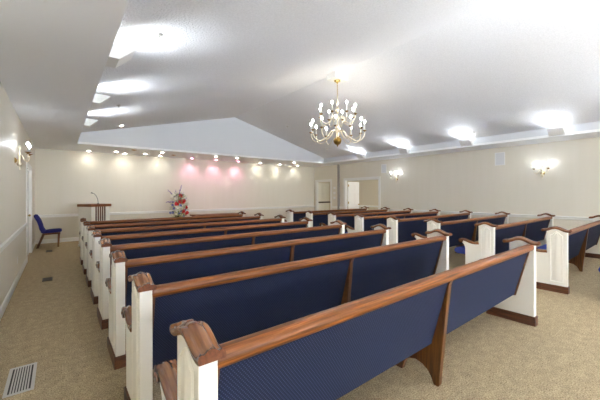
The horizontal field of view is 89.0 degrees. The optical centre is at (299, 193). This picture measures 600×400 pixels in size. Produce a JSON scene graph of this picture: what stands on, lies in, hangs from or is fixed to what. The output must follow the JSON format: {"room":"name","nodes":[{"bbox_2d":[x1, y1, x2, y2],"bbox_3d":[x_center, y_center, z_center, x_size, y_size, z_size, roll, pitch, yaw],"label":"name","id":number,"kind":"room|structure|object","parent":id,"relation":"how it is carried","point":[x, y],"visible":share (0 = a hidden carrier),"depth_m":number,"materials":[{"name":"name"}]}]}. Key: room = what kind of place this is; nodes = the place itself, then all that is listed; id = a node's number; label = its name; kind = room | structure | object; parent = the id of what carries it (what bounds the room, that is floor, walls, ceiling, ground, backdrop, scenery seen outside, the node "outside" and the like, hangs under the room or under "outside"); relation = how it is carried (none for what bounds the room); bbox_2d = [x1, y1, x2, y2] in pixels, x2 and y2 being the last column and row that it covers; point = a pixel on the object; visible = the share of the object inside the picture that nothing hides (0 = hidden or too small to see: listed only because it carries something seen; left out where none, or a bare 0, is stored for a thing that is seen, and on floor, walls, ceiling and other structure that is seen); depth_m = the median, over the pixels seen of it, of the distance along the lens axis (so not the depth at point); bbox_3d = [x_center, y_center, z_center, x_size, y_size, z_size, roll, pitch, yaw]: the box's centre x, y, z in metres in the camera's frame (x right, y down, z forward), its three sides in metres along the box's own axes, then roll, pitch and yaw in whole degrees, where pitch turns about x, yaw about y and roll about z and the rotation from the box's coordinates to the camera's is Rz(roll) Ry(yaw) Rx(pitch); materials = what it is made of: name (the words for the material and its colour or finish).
{"room":"house of worship","nodes":[
{"label":"house of worship","id":0,"kind":"room"},
{"bbox_2d":[0,82,34,306],"bbox_3d":[-2.556,0.054,2.237,0.120,2.868,17.480,0,0,-38],"label":"wall","id":1,"kind":"structure","parent":0,"point":[13,135],"depth_m":4.68,"materials":[{"name":"paint"}]},
{"bbox_2d":[0,216,34,252],"bbox_3d":[-2.495,0.659,2.283,0.030,0.087,17.480,0,0,-38],"label":"trim","id":2,"kind":"structure","parent":1,"relation":"attached to","point":[13,236],"depth_m":4.51,"materials":[{"name":"white paint"}]},
{"bbox_2d":[0,241,35,319],"bbox_3d":[-2.498,1.427,2.279,0.016,0.120,17.480,0,0,-38],"label":"baseboard","id":3,"kind":"structure","parent":1,"relation":"attached to","point":[13,286],"depth_m":4.54,"materials":[{"name":"white paint"}]},
{"bbox_2d":[14,142,32,169],"bbox_3d":[-4.543,-0.613,5.014,0.215,0.454,0.408,0,0,-38],"label":"wall sconce","id":4,"kind":"object","parent":1,"relation":"attached to","point":[19,163],"visible":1,"depth_m":4.96,"materials":[{"name":"gold metal"}]},
{"bbox_2d":[28,171,28,253],"bbox_3d":[-6.687,0.458,7.474,0.054,2.060,0.655,0,0,-38],"label":"door","id":5,"kind":"structure","parent":1,"relation":"in","point":[28,171],"depth_m":7.53,"materials":[{"name":"white paint"}]},
{"bbox_2d":[26,162,31,261],"bbox_3d":[-6.477,0.399,7.218,0.132,2.200,1.560,0,0,-38],"label":"trim","id":6,"kind":"structure","parent":1,"relation":"attached to","point":[28,165],"depth_m":7.75,"materials":[{"name":"white paint"}]},
{"bbox_2d":[35,148,313,239],"bbox_3d":[-3.629,0.057,12.597,11.296,2.868,0.100,0,0,-38],"label":"wall","id":7,"kind":"structure","parent":0,"point":[64,179],"depth_m":11.16,"materials":[{"name":"paint"}]},
{"bbox_2d":[35,237,78,243],"bbox_3d":[-3.585,1.431,12.555,11.066,0.120,0.016,0,0,-38],"label":"baseboard","id":8,"kind":"structure","parent":7,"relation":"attached to","point":[71,238],"depth_m":9.44,"materials":[{"name":"white paint"}]},
{"bbox_2d":[38,205,313,217],"bbox_3d":[-3.583,0.662,12.549,11.066,0.087,0.030,0,0,-38],"label":"trim","id":9,"kind":"structure","parent":7,"relation":"attached to","point":[225,209],"depth_m":11.50,"materials":[{"name":"white paint"}]},
{"bbox_2d":[0,241,599,399],"bbox_3d":[2.588,1.522,6.463,13.426,0.100,17.970,0,0,-38],"label":"floor","id":10,"kind":"structure","parent":0,"point":[54,324],"depth_m":2.91,"materials":[{"name":"carpet"}]},
{"bbox_2d":[2,362,36,398],"bbox_3d":[-2.239,1.484,2.452,0.175,0.006,0.470,0,0,-38],"label":"floor vent","id":11,"kind":"object","parent":10,"relation":"in","point":[20,379],"visible":1,"depth_m":2.43,"materials":[{"name":"silver metal"}]},
{"bbox_2d":[42,277,52,281],"bbox_3d":[-4.409,1.490,5.326,0.140,0.006,0.270,0,0,-38],"label":"floor vent","id":12,"kind":"object","parent":10,"relation":"in","point":[47,278],"visible":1,"depth_m":5.32,"materials":[{"name":"brown"}]},
{"bbox_2d":[34,214,61,248],"bbox_3d":[-7.161,1.039,8.677,0.615,0.925,0.500,0,0,-38],"label":"chair","id":13,"kind":"object","parent":10,"relation":"on","point":[42,229],"visible":0.99,"depth_m":8.48,"materials":[{"name":"blue fabric"}]},
{"bbox_2d":[77,204,110,245],"bbox_3d":[-5.998,0.895,8.910,0.590,1.205,0.610,0,0,21],"label":"lectern","id":14,"kind":"object","parent":10,"relation":"on","point":[91,212],"visible":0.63,"depth_m":8.71,"materials":[{"name":"white paint"}]},
{"bbox_2d":[79,211,245,264],"bbox_3d":[-3.294,0.998,7.867,3.878,0.984,0.740,0,0,-38],"label":"pew","id":15,"kind":"object","parent":10,"relation":"on","point":[241,213],"visible":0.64,"depth_m":7.14,"materials":[{"name":"brown wood"}]},
{"bbox_2d":[82,213,263,274],"bbox_3d":[-2.688,0.996,7.101,3.878,0.984,0.740,0,0,-38],"label":"pew","id":16,"kind":"object","parent":10,"relation":"on","point":[257,216],"visible":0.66,"depth_m":6.35,"materials":[{"name":"brown wood"}]},
{"bbox_2d":[166,185,188,216],"bbox_3d":[-4.343,0.590,10.949,0.669,1.813,0.647,0,0,1],"label":"flower spray","id":17,"kind":"object","parent":10,"relation":"on","point":[181,200],"visible":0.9,"depth_m":10.85,"materials":[{"name":"red plant"}]},
{"bbox_2d":[85,215,285,286],"bbox_3d":[-2.081,0.994,6.335,3.878,0.984,0.740,0,0,-38],"label":"pew","id":18,"kind":"object","parent":10,"relation":"on","point":[279,218],"visible":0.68,"depth_m":5.58,"materials":[{"name":"brown wood"}]},
{"bbox_2d":[89,217,312,304],"bbox_3d":[-1.474,0.992,5.568,3.878,0.984,0.740,0,0,-38],"label":"pew","id":19,"kind":"object","parent":10,"relation":"on","point":[304,222],"visible":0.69,"depth_m":4.76,"materials":[{"name":"brown wood"}]},
{"bbox_2d":[190,213,237,215],"bbox_3d":[-2.832,1.082,10.350,1.620,0.812,0.550,0,0,-38],"label":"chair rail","id":20,"kind":"object","parent":10,"relation":"on","point":[212,213],"visible":0.27,"depth_m":10.05,"materials":[{"name":"brown wood"}]},
{"bbox_2d":[96,220,346,329],"bbox_3d":[-0.868,0.991,4.801,3.878,0.984,0.740,0,0,-38],"label":"pew","id":21,"kind":"object","parent":10,"relation":"on","point":[165,247],"visible":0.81,"depth_m":3.94,"materials":[{"name":"blue fabric"}]},
{"bbox_2d":[105,224,390,369],"bbox_3d":[-0.261,0.989,4.035,3.878,0.984,0.740,0,0,-38],"label":"pew","id":22,"kind":"object","parent":10,"relation":"on","point":[163,269],"visible":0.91,"depth_m":3.13,"materials":[{"name":"blue fabric"}]},
{"bbox_2d":[121,229,451,399],"bbox_3d":[0.345,0.987,3.268,3.878,0.984,0.740,0,0,-38],"label":"pew","id":23,"kind":"object","parent":10,"relation":"on","point":[236,304],"visible":0.93,"depth_m":2.44,"materials":[{"name":"blue fabric"}]},
{"bbox_2d":[284,206,368,221],"bbox_3d":[1.015,0.985,11.187,3.838,0.984,0.740,0,0,-38],"label":"pew","id":24,"kind":"object","parent":10,"relation":"on","point":[292,216],"visible":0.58,"depth_m":10.07,"materials":[{"name":"brown wood"}]},
{"bbox_2d":[153,236,540,399],"bbox_3d":[0.952,0.985,2.502,3.878,0.984,0.740,0,0,-38],"label":"pew","id":25,"kind":"object","parent":10,"relation":"on","point":[327,354],"visible":1,"depth_m":1.68,"materials":[{"name":"blue fabric"}]},
{"bbox_2d":[304,207,389,226],"bbox_3d":[1.613,0.983,10.432,3.838,0.984,0.740,0,0,-38],"label":"pew","id":26,"kind":"object","parent":10,"relation":"on","point":[317,218],"visible":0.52,"depth_m":9.42,"materials":[{"name":"brown wood"}]},
{"bbox_2d":[319,208,412,231],"bbox_3d":[2.210,0.981,9.677,3.838,0.984,0.740,0,0,-38],"label":"pew","id":27,"kind":"object","parent":10,"relation":"on","point":[347,218],"visible":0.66,"depth_m":8.78,"materials":[{"name":"brown wood"}]},
{"bbox_2d":[345,209,440,232],"bbox_3d":[2.808,0.980,8.921,3.838,0.984,0.740,0,0,-38],"label":"pew","id":28,"kind":"object","parent":10,"relation":"on","point":[362,223],"visible":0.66,"depth_m":7.89,"materials":[{"name":"brown wood"}]},
{"bbox_2d":[384,210,472,243],"bbox_3d":[3.405,0.978,8.166,3.838,0.984,0.740,0,0,-38],"label":"pew","id":29,"kind":"object","parent":10,"relation":"on","point":[401,230],"visible":0.51,"depth_m":7.26,"materials":[{"name":"blue fabric"}]},
{"bbox_2d":[411,211,509,253],"bbox_3d":[4.003,0.976,7.411,3.838,0.984,0.740,0,0,-38],"label":"pew","id":30,"kind":"object","parent":10,"relation":"on","point":[464,228],"visible":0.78,"depth_m":6.81,"materials":[{"name":"blue fabric"}]},
{"bbox_2d":[454,213,554,263],"bbox_3d":[4.601,0.974,6.656,3.838,0.984,0.740,0,0,-38],"label":"pew","id":31,"kind":"object","parent":10,"relation":"on","point":[490,243],"visible":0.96,"depth_m":5.69,"materials":[{"name":"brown wood"}]},
{"bbox_2d":[536,215,599,293],"bbox_3d":[5.198,0.973,5.901,3.838,0.984,0.740,0,0,-38],"label":"pew","id":32,"kind":"object","parent":10,"relation":"on","point":[563,246],"visible":0.8,"depth_m":4.68,"materials":[{"name":"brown wood"}]},
{"bbox_2d":[0,0,599,166],"bbox_3d":[1.978,-2.268,5.524,9.250,1.285,14.520,0,0,-38],"label":"ceiling","id":33,"kind":"structure","parent":0,"point":[419,72],"depth_m":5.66,"materials":[{"name":"white paint"}]},
{"bbox_2d":[153,33,162,39],"bbox_3d":[-1.600,-1.772,3.439,0.099,0.065,0.098,0,0,-38],"label":"sprinkler head","id":34,"kind":"object","parent":33,"relation":"attached to","point":[158,35],"visible":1,"depth_m":3.43},
{"bbox_2d":[309,71,366,146],"bbox_3d":[0.872,-1.965,7.109,1.298,1.721,1.305,0,0,-38],"label":"chandelier","id":35,"kind":"object","parent":33,"relation":"hanging from","point":[338,77],"visible":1,"depth_m":7.05,"materials":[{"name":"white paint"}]},
{"bbox_2d":[78,117,599,161],"bbox_3d":[1.979,-2.142,5.524,9.250,1.377,14.520,0,0,-38],"label":"wall","id":36,"kind":"structure","parent":33,"relation":"attached to","point":[233,136],"depth_m":10.40,"materials":[{"name":"white paint"}]},
{"bbox_2d":[83,118,97,127],"bbox_3d":[-4.411,-1.477,6.422,0.260,0.140,0.300,0,0,-38],"label":"uplight","id":37,"kind":"object","parent":36,"relation":"attached to","point":[88,123],"visible":0.81,"depth_m":6.31,"materials":[{"name":"white paint"}]},
{"bbox_2d":[91,93,110,106],"bbox_3d":[-3.188,-1.480,4.877,0.260,0.140,0.300,0,0,-38],"label":"uplight","id":38,"kind":"object","parent":36,"relation":"attached to","point":[99,99],"visible":0.81,"depth_m":4.77,"materials":[{"name":"white paint"}]},
{"bbox_2d":[106,44,135,67],"bbox_3d":[-1.966,-1.484,3.332,0.260,0.140,0.300,0,0,-38],"label":"uplight","id":39,"kind":"object","parent":36,"relation":"attached to","point":[119,55],"visible":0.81,"depth_m":3.23,"materials":[{"name":"white paint"}]},
{"bbox_2d":[356,154,364,158],"bbox_3d":[2.402,-1.497,12.171,0.260,0.140,0.300,0,0,-38],"label":"uplight","id":40,"kind":"object","parent":36,"relation":"attached to","point":[359,156],"visible":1,"depth_m":12.11,"materials":[{"name":"white paint"}]},
{"bbox_2d":[398,148,409,153],"bbox_3d":[3.612,-1.501,10.642,0.260,0.140,0.300,0,0,-38],"label":"uplight","id":41,"kind":"object","parent":36,"relation":"attached to","point":[403,150],"visible":1,"depth_m":10.59,"materials":[{"name":"white paint"}]},
{"bbox_2d":[459,139,472,145],"bbox_3d":[4.903,-1.505,9.011,0.260,0.140,0.300,0,0,-38],"label":"uplight","id":42,"kind":"object","parent":36,"relation":"attached to","point":[469,142],"visible":1,"depth_m":8.96,"materials":[{"name":"white paint"}]},
{"bbox_2d":[547,127,564,135],"bbox_3d":[6.194,-1.508,7.380,0.260,0.140,0.300,0,0,-38],"label":"uplight","id":43,"kind":"object","parent":36,"relation":"attached to","point":[560,130],"visible":1,"depth_m":7.34,"materials":[{"name":"white paint"}]},
{"bbox_2d":[318,179,377,209],"bbox_3d":[3.279,0.220,14.646,2.080,2.500,5.900,0,0,-38],"label":"wall","id":44,"kind":"structure","parent":0,"point":[368,189],"depth_m":15.87,"materials":[{"name":"beige paint"}]},
{"bbox_2d":[318,183,329,209],"bbox_3d":[1.228,0.436,16.610,1.220,2.040,0.075,0,0,-38],"label":"door","id":45,"kind":"structure","parent":44,"relation":"in","point":[324,201],"depth_m":16.70,"materials":[{"name":"white paint"}]},
{"bbox_2d":[347,205,377,206],"bbox_3d":[4.007,1.032,15.220,0.030,0.872,5.700,0,0,-38],"label":"trim","id":46,"kind":"structure","parent":44,"relation":"attached to","point":[347,205],"depth_m":15.87,"materials":[{"name":"white paint"}]},
{"bbox_2d":[314,137,599,229],"bbox_3d":[6.212,0.028,9.175,0.110,2.868,17.480,0,0,-38],"label":"wall","id":47,"kind":"structure","parent":0,"point":[465,180],"depth_m":9.38,"materials":[{"name":"paint"}]},
{"bbox_2d":[315,179,331,210],"bbox_3d":[1.224,0.376,15.461,0.132,2.200,1.230,0,0,-38],"label":"trim","id":48,"kind":"structure","parent":47,"relation":"attached to","point":[325,180],"depth_m":15.83,"materials":[{"name":"white paint"}]},
{"bbox_2d":[337,165,339,209],"bbox_3d":[1.832,0.041,14.560,0.075,2.868,0.100,0,0,-38],"label":"trim","id":49,"kind":"structure","parent":47,"relation":"attached to","point":[338,166],"depth_m":14.54,"materials":[{"name":"grey"}]},
{"bbox_2d":[348,182,359,208],"bbox_3d":[2.563,0.445,14.495,0.782,2.030,0.122,0,0,-38],"label":"door","id":50,"kind":"structure","parent":47,"relation":"in","point":[353,187],"depth_m":14.50,"materials":[{"name":"white paint"}]},
{"bbox_2d":[344,176,380,209],"bbox_3d":[2.741,0.372,13.544,0.132,2.200,2.080,0,0,-38],"label":"trim","id":51,"kind":"structure","parent":47,"relation":"attached to","point":[377,177],"depth_m":13.60,"materials":[{"name":"white paint"}]},
{"bbox_2d":[381,164,386,172],"bbox_3d":[3.451,-1.040,12.560,0.014,0.360,0.250,0,0,-38],"label":"wall speaker","id":52,"kind":"object","parent":47,"relation":"attached to","point":[383,166],"visible":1,"depth_m":12.57,"materials":[{"name":"white plastic"}]},
{"bbox_2d":[382,165,385,172],"bbox_3d":[3.453,-1.040,12.561,0.008,0.320,0.210,0,0,-38],"label":"grille","id":53,"kind":"object","parent":52,"relation":"attached to","point":[383,166],"depth_m":12.55,"materials":[{"name":"white"}]},
{"bbox_2d":[314,205,592,220],"bbox_3d":[6.159,0.633,9.132,0.030,0.087,17.480,0,0,-38],"label":"trim","id":54,"kind":"structure","parent":47,"relation":"attached to","point":[444,212],"depth_m":9.03,"materials":[{"name":"white paint"}]},
{"bbox_2d":[495,152,504,165],"bbox_3d":[6.064,-1.063,9.259,0.014,0.390,0.270,0,0,-38],"label":"wall speaker","id":55,"kind":"object","parent":47,"relation":"attached to","point":[499,157],"visible":1,"depth_m":9.24,"materials":[{"name":"white plastic"}]},
{"bbox_2d":[496,153,503,164],"bbox_3d":[6.065,-1.063,9.260,0.008,0.350,0.230,0,0,-38],"label":"grille","id":56,"kind":"object","parent":55,"relation":"attached to","point":[499,156],"depth_m":9.25,"materials":[{"name":"white"}]},
{"bbox_2d":[533,162,548,178],"bbox_3d":[6.635,-0.637,8.377,0.215,0.454,0.408,0,0,-38],"label":"wall sconce","id":57,"kind":"object","parent":47,"relation":"attached to","point":[542,173],"visible":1,"depth_m":8.40,"materials":[{"name":"gold metal"}]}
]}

